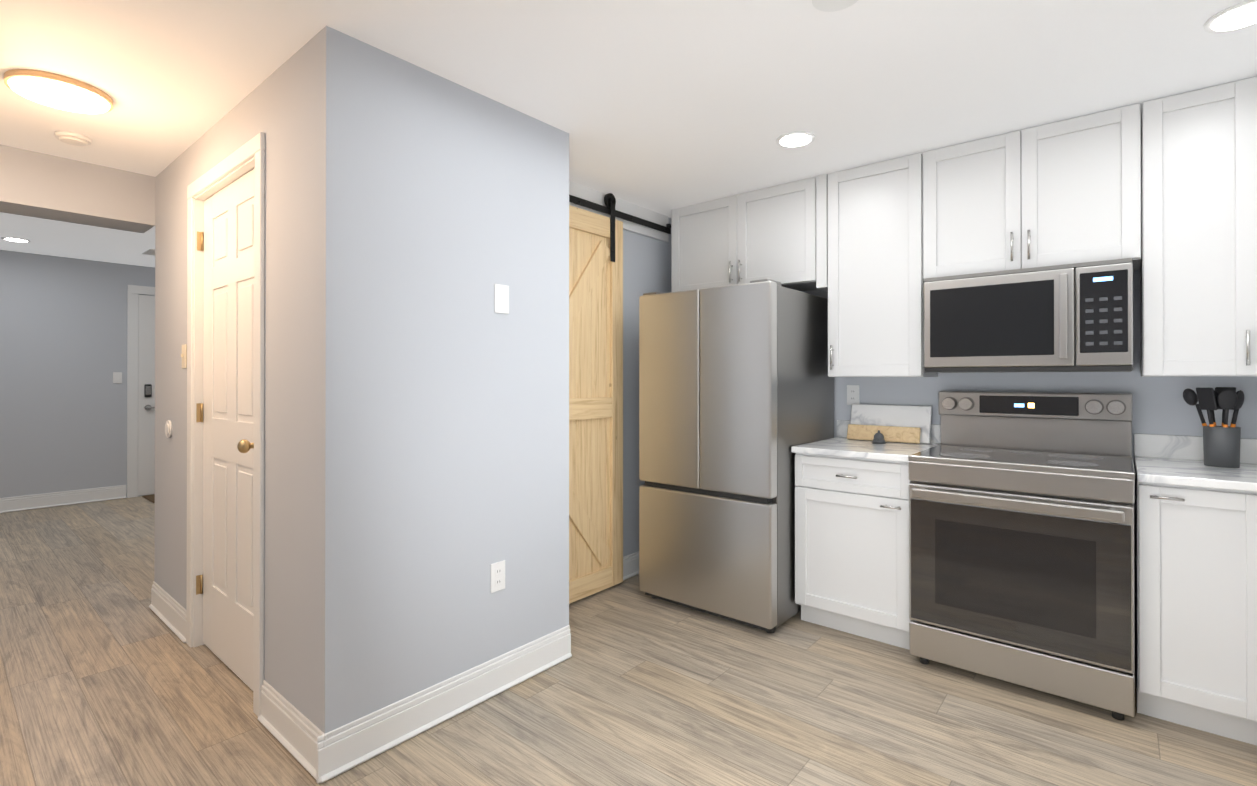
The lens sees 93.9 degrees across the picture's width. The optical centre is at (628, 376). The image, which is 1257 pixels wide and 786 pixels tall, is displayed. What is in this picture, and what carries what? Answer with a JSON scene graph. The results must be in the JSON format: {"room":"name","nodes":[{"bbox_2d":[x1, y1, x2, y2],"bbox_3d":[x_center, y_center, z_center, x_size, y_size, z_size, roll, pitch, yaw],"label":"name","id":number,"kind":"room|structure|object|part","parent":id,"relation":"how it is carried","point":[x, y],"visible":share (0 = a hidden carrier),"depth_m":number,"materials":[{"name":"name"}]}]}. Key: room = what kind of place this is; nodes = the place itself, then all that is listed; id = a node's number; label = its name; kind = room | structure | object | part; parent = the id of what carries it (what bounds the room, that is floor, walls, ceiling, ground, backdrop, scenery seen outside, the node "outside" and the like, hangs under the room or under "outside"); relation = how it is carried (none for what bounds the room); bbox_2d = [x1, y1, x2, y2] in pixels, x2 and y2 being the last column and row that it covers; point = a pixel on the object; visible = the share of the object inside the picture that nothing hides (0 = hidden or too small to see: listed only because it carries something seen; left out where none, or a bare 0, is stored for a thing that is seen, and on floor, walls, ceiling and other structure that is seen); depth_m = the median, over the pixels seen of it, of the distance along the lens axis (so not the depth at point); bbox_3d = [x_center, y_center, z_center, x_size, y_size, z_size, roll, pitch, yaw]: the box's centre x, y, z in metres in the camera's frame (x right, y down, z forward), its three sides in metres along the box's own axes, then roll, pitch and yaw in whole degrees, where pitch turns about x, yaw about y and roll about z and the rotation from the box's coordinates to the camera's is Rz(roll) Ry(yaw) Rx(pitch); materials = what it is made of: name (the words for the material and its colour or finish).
{"room":"kitchen","nodes":[
{"label":"kitchen","id":0,"kind":"room"},
{"bbox_2d":[0,250,154,497],"bbox_3d":[-5.529,0.047,6.013,0.100,2.470,5.020,0,0,40],"label":"wall","id":1,"kind":"structure","parent":0,"point":[63,358],"depth_m":5.83,"materials":[{"name":"grey paint"}]},
{"bbox_2d":[0,485,126,512],"bbox_3d":[-6.194,1.208,5.118,0.026,0.142,2.800,0,0,40],"label":"baseboard","id":2,"kind":"structure","parent":1,"relation":"attached to","point":[38,501],"depth_m":5.81,"materials":[{"name":"white wood"}]},
{"bbox_2d":[113,372,121,382],"bbox_3d":[-5.347,0.012,6.144,0.008,0.116,0.072,0,0,40],"label":"light switch","id":3,"kind":"object","parent":1,"relation":"attached to","point":[117,377],"visible":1,"depth_m":6.14,"materials":[{"name":"white plastic"}]},
{"bbox_2d":[127,285,154,497],"bbox_3d":[-4.957,0.156,6.603,0.018,2.255,1.050,0,0,40],"label":"door frame","id":4,"kind":"structure","parent":1,"relation":"attached to","point":[134,292],"depth_m":6.23,"materials":[{"name":"white wood"}]},
{"bbox_2d":[138,295,154,495],"bbox_3d":[-4.937,0.198,6.587,0.066,2.148,0.880,0,0,40],"label":"entry door","id":5,"kind":"structure","parent":1,"relation":"in","point":[146,394],"depth_m":6.32,"materials":[{"name":"white wood"}]},
{"bbox_2d":[0,212,154,267],"bbox_3d":[-4.143,-1.218,4.791,3.800,0.050,5.120,0,0,40],"label":"ceiling","id":6,"kind":"structure","parent":0,"point":[63,239],"depth_m":5.17,"materials":[{"name":"white paint"}]},
{"bbox_2d":[1,237,30,241],"bbox_3d":[-5.312,-1.186,5.092,0.176,0.010,0.176,0,0,40],"label":"recessed light","id":7,"kind":"object","parent":6,"relation":"in","point":[14,239],"visible":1,"depth_m":5.06,"materials":[{"name":"white plastic"}]},
{"bbox_2d":[142,249,154,255],"bbox_3d":[-4.512,-1.183,5.596,0.300,0.011,0.140,0,0,40],"label":"ceiling vent","id":8,"kind":"object","parent":6,"relation":"in","point":[150,252],"visible":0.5,"depth_m":5.57,"materials":[{"name":"white metal"}]},
{"bbox_2d":[0,144,155,233],"bbox_3d":[-3.457,-1.031,2.480,0.280,0.380,2.260,0,0,40],"label":"soffit","id":9,"kind":"structure","parent":0,"point":[42,185],"depth_m":3.02,"materials":[{"name":"grey paint"}]},
{"bbox_2d":[0,496,1256,785],"bbox_3d":[-2.050,1.311,3.029,9.260,0.080,5.120,0,0,40],"label":"floor","id":10,"kind":"structure","parent":0,"point":[108,676],"depth_m":2.20,"materials":[{"name":"brown wood"}]},
{"bbox_2d":[142,494,154,502],"bbox_3d":[-4.740,1.277,6.405,0.500,0.012,0.800,0,0,40],"label":"rug","id":11,"kind":"object","parent":10,"relation":"on","point":[151,498],"visible":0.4,"depth_m":6.17,"materials":[{"name":"brown carpet"}]},
{"bbox_2d":[154,26,568,733],"bbox_3d":[-1.447,0.036,2.965,2.173,2.470,1.070,0,0,40],"label":"wall block","id":12,"kind":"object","parent":10,"relation":"on","point":[416,456],"visible":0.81,"depth_m":2.13,"materials":[{"name":"grey paint"}]},
{"bbox_2d":[165,420,171,437],"bbox_3d":[-2.384,0.271,3.039,0.090,0.090,0.015,0,0,40],"label":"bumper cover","id":13,"kind":"object","parent":12,"relation":"attached to","point":[168,428],"visible":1,"depth_m":3.02,"materials":[{"name":"white plastic"}]},
{"bbox_2d":[181,344,186,367],"bbox_3d":[-2.177,-0.099,2.868,0.072,0.116,0.015,0,0,40],"label":"light switch","id":14,"kind":"object","parent":12,"relation":"attached to","point":[184,355],"visible":0.98,"depth_m":2.86,"materials":[{"name":"beige plastic"}]},
{"bbox_2d":[196,169,254,690],"bbox_3d":[-1.719,0.212,2.507,0.808,2.091,0.110,0,0,40],"label":"closet door","id":15,"kind":"structure","parent":12,"relation":"attached to","point":[225,416],"depth_m":2.54,"materials":[{"name":"white wood"}]},
{"bbox_2d":[186,132,264,716],"bbox_3d":[-1.698,0.180,2.531,0.959,2.180,0.116,0,0,40],"label":"door frame","id":16,"kind":"structure","parent":12,"relation":"attached to","point":[245,158],"depth_m":2.61,"materials":[{"name":"white wood"}]},
{"bbox_2d":[149,581,325,778],"bbox_3d":[-1.794,1.199,2.536,2.186,0.142,0.026,0,0,40],"label":"baseboard","id":17,"kind":"structure","parent":12,"relation":"attached to","point":[292,729],"depth_m":2.06,"materials":[{"name":"white wood"}]},
{"bbox_2d":[316,625,571,783],"bbox_3d":[-0.613,1.198,2.244,0.026,0.142,1.096,0,0,40],"label":"baseboard","id":18,"kind":"structure","parent":12,"relation":"attached to","point":[350,745],"depth_m":2.13,"materials":[{"name":"white wood"}]},
{"bbox_2d":[491,560,504,592],"bbox_3d":[-0.525,0.805,2.364,0.007,0.116,0.072,0,0,40],"label":"outlet","id":19,"kind":"object","parent":12,"relation":"attached to","point":[497,576],"visible":1,"depth_m":2.36,"materials":[{"name":"white plastic"}]},
{"bbox_2d":[494,284,508,313],"bbox_3d":[-0.514,-0.315,2.382,0.005,0.116,0.072,0,0,40],"label":"switch plate","id":20,"kind":"object","parent":12,"relation":"attached to","point":[501,298],"visible":1,"depth_m":2.38,"materials":[{"name":"white plastic"}]},
{"bbox_2d":[639,279,833,632],"bbox_3d":[0.637,0.399,3.405,0.820,1.746,0.825,0,0,40],"label":"fridge","id":21,"kind":"object","parent":10,"relation":"on","point":[736,393],"visible":0.92,"depth_m":3.04,"materials":[{"name":"silver metal"}]},
{"bbox_2d":[795,453,910,649],"bbox_3d":[1.247,0.829,3.048,0.557,0.883,0.654,0,0,40],"label":"base cabinet","id":22,"kind":"object","parent":10,"relation":"on","point":[851,545],"visible":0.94,"depth_m":2.82,"materials":[{"name":"white wood"}]},
{"bbox_2d":[791,420,940,461],"bbox_3d":[1.248,0.320,3.053,0.558,0.130,0.646,0,0,40],"label":"countertop","id":23,"kind":"structure","parent":22,"relation":"on","point":[841,445],"depth_m":2.94,"materials":[{"name":"stone"}]},
{"bbox_2d":[872,430,885,443],"bbox_3d":[1.331,0.320,3.121,0.068,0.069,0.068,0,0,40],"label":"spoon rest","id":24,"kind":"object","parent":23,"relation":"on","point":[878,438],"visible":1,"depth_m":3.10,"materials":[{"name":"grey ceramic"}]},
{"bbox_2d":[847,404,931,443],"bbox_3d":[1.426,0.256,3.227,0.420,0.196,0.097,0,0,40],"label":"cutting boards","id":25,"kind":"object","parent":23,"relation":"on","point":[901,424],"visible":0.92,"depth_m":3.21,"materials":[{"name":"stone"}]},
{"bbox_2d":[908,391,1134,720],"bbox_3d":[1.719,0.672,2.578,0.760,1.194,0.733,0,0,40],"label":"range","id":26,"kind":"object","parent":10,"relation":"on","point":[1021,538],"visible":1,"depth_m":2.37,"materials":[{"name":"silver metal"}]},
{"bbox_2d":[1134,464,1256,745],"bbox_3d":[2.182,0.826,2.265,0.339,0.883,0.654,0,0,40],"label":"base cabinet","id":27,"kind":"object","parent":10,"relation":"on","point":[1195,567],"visible":1,"depth_m":2.06,"materials":[{"name":"white wood"}]},
{"bbox_2d":[1134,433,1256,491],"bbox_3d":[1.725,0.314,1.237,0.962,0.130,2.818,0,0,40],"label":"countertop","id":28,"kind":"structure","parent":27,"relation":"on","point":[1170,459],"depth_m":2.33,"materials":[{"name":"stone"}]},
{"bbox_2d":[1183,387,1243,467],"bbox_3d":[2.319,0.197,2.329,0.174,0.310,0.156,0,0,40],"label":"utensil holder","id":29,"kind":"object","parent":28,"relation":"on","point":[1221,445],"visible":1,"depth_m":2.28,"materials":[{"name":"grey ceramic"}]},
{"bbox_2d":[0,0,1256,217],"bbox_3d":[-0.613,-1.143,1.833,5.510,0.060,5.120,0,0,40],"label":"ceiling","id":30,"kind":"structure","parent":0,"point":[664,106],"depth_m":2.11,"materials":[{"name":"white paint"}]},
{"bbox_2d":[4,69,112,113],"bbox_3d":[-2.196,-1.095,2.272,0.304,0.031,0.304,0,0,40],"label":"ceiling light","id":31,"kind":"object","parent":30,"relation":"in","point":[57,91],"visible":1,"depth_m":2.23,"materials":[{"name":"white glass"}]},
{"bbox_2d":[55,131,91,145],"bbox_3d":[-2.561,-1.094,2.708,0.124,0.029,0.124,0,0,40],"label":"smoke detector","id":32,"kind":"object","parent":30,"relation":"attached to","point":[72,138],"visible":1,"depth_m":2.68,"materials":[{"name":"white plastic"}]},
{"bbox_2d":[776,131,814,147],"bbox_3d":[0.780,-1.105,2.740,0.176,0.010,0.176,0,0,40],"label":"recessed light","id":33,"kind":"object","parent":30,"relation":"in","point":[795,139],"visible":0.96,"depth_m":2.72,"materials":[{"name":"white plastic"}]},
{"bbox_2d":[812,0,857,11],"bbox_3d":[0.605,-1.104,1.704,0.140,0.017,0.140,0,0,40],"label":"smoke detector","id":34,"kind":"object","parent":30,"relation":"in","point":[829,5],"visible":0.98,"depth_m":1.74,"materials":[{"name":"white plastic"}]},
{"bbox_2d":[1204,0,1256,32],"bbox_3d":[1.890,-1.108,1.803,0.176,0.010,0.176,0,0,40],"label":"recessed light","id":35,"kind":"object","parent":30,"relation":"in","point":[1242,15],"visible":1,"depth_m":1.81,"materials":[{"name":"white plastic"}]},
{"bbox_2d":[623,218,670,556],"bbox_3d":[-0.161,0.083,3.622,0.100,2.380,1.590,0,0,40],"label":"wall","id":36,"kind":"structure","parent":0,"point":[646,264],"depth_m":3.78,"materials":[{"name":"grey paint"}]},
{"bbox_2d":[569,181,670,261],"bbox_3d":[-0.152,-0.895,3.493,0.082,0.416,1.382,0,0,40],"label":"barn door track","id":37,"kind":"object","parent":36,"relation":"attached to","point":[637,219],"visible":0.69,"depth_m":3.62,"materials":[{"name":"black"}]},
{"bbox_2d":[569,205,622,603],"bbox_3d":[-0.337,0.152,3.253,0.040,2.200,0.900,0,0,40],"label":"barn door","id":38,"kind":"structure","parent":37,"relation":"hanging from","point":[595,419],"depth_m":3.41,"materials":[{"name":"brown wood"}]},
{"bbox_2d":[623,551,638,580],"bbox_3d":[-0.113,1.202,3.578,0.026,0.142,1.590,0,0,40],"label":"baseboard","id":39,"kind":"structure","parent":36,"relation":"attached to","point":[630,565],"depth_m":3.73,"materials":[{"name":"white wood"}]},
{"bbox_2d":[801,270,1256,632],"bbox_3d":[1.727,0.082,3.142,3.610,2.380,0.100,0,0,40],"label":"wall","id":40,"kind":"structure","parent":0,"point":[1161,406],"depth_m":2.68,"materials":[{"name":"grey paint"}]},
{"bbox_2d":[671,177,820,291],"bbox_3d":[0.749,-0.815,3.660,0.981,0.577,0.364,0,0,40],"label":"upper cabinet","id":41,"kind":"object","parent":40,"relation":"attached to","point":[760,234],"visible":0.81,"depth_m":3.51,"materials":[{"name":"white wood"}]},
{"bbox_2d":[847,385,858,404],"bbox_3d":[1.309,0.108,3.422,0.072,0.116,0.007,0,0,40],"label":"outlet","id":42,"kind":"object","parent":40,"relation":"attached to","point":[852,394],"visible":0.9,"depth_m":3.42,"materials":[{"name":"white plastic"}]},
{"bbox_2d":[816,153,937,376],"bbox_3d":[1.332,-0.552,3.170,0.534,1.107,0.364,0,0,40],"label":"upper cabinet","id":43,"kind":"object","parent":40,"relation":"attached to","point":[875,280],"depth_m":3.04,"materials":[{"name":"white wood"}]},
{"bbox_3d":[1.161,-0.796,3.338,0.057,0.617,0.327,0,0,40],"label":"wall cabinet filler panel","id":44,"kind":"part","parent":43,"relation":"part of","materials":[{"name":"white wood"}]},
{"bbox_2d":[923,103,1140,278],"bbox_3d":[1.850,-0.791,2.738,0.810,0.631,0.364,0,0,40],"label":"upper cabinet","id":45,"kind":"object","parent":40,"relation":"attached to","point":[1068,191],"visible":0.88,"depth_m":2.59,"materials":[{"name":"white wood"}]},
{"bbox_2d":[923,258,1132,372],"bbox_3d":[1.819,-0.247,2.706,0.763,0.450,0.448,0,0,40],"label":"over-the-range microwave","id":46,"kind":"object","parent":45,"relation":"attached to","point":[1076,317],"visible":1,"depth_m":2.54,"materials":[{"name":"silver metal"}]},
{"bbox_2d":[1140,77,1256,376],"bbox_3d":[2.286,-0.554,2.371,0.323,1.107,0.364,0,0,40],"label":"upper cabinet","id":47,"kind":"object","parent":40,"relation":"attached to","point":[1198,290],"visible":0.94,"depth_m":2.26,"materials":[{"name":"white wood"}]}
]}

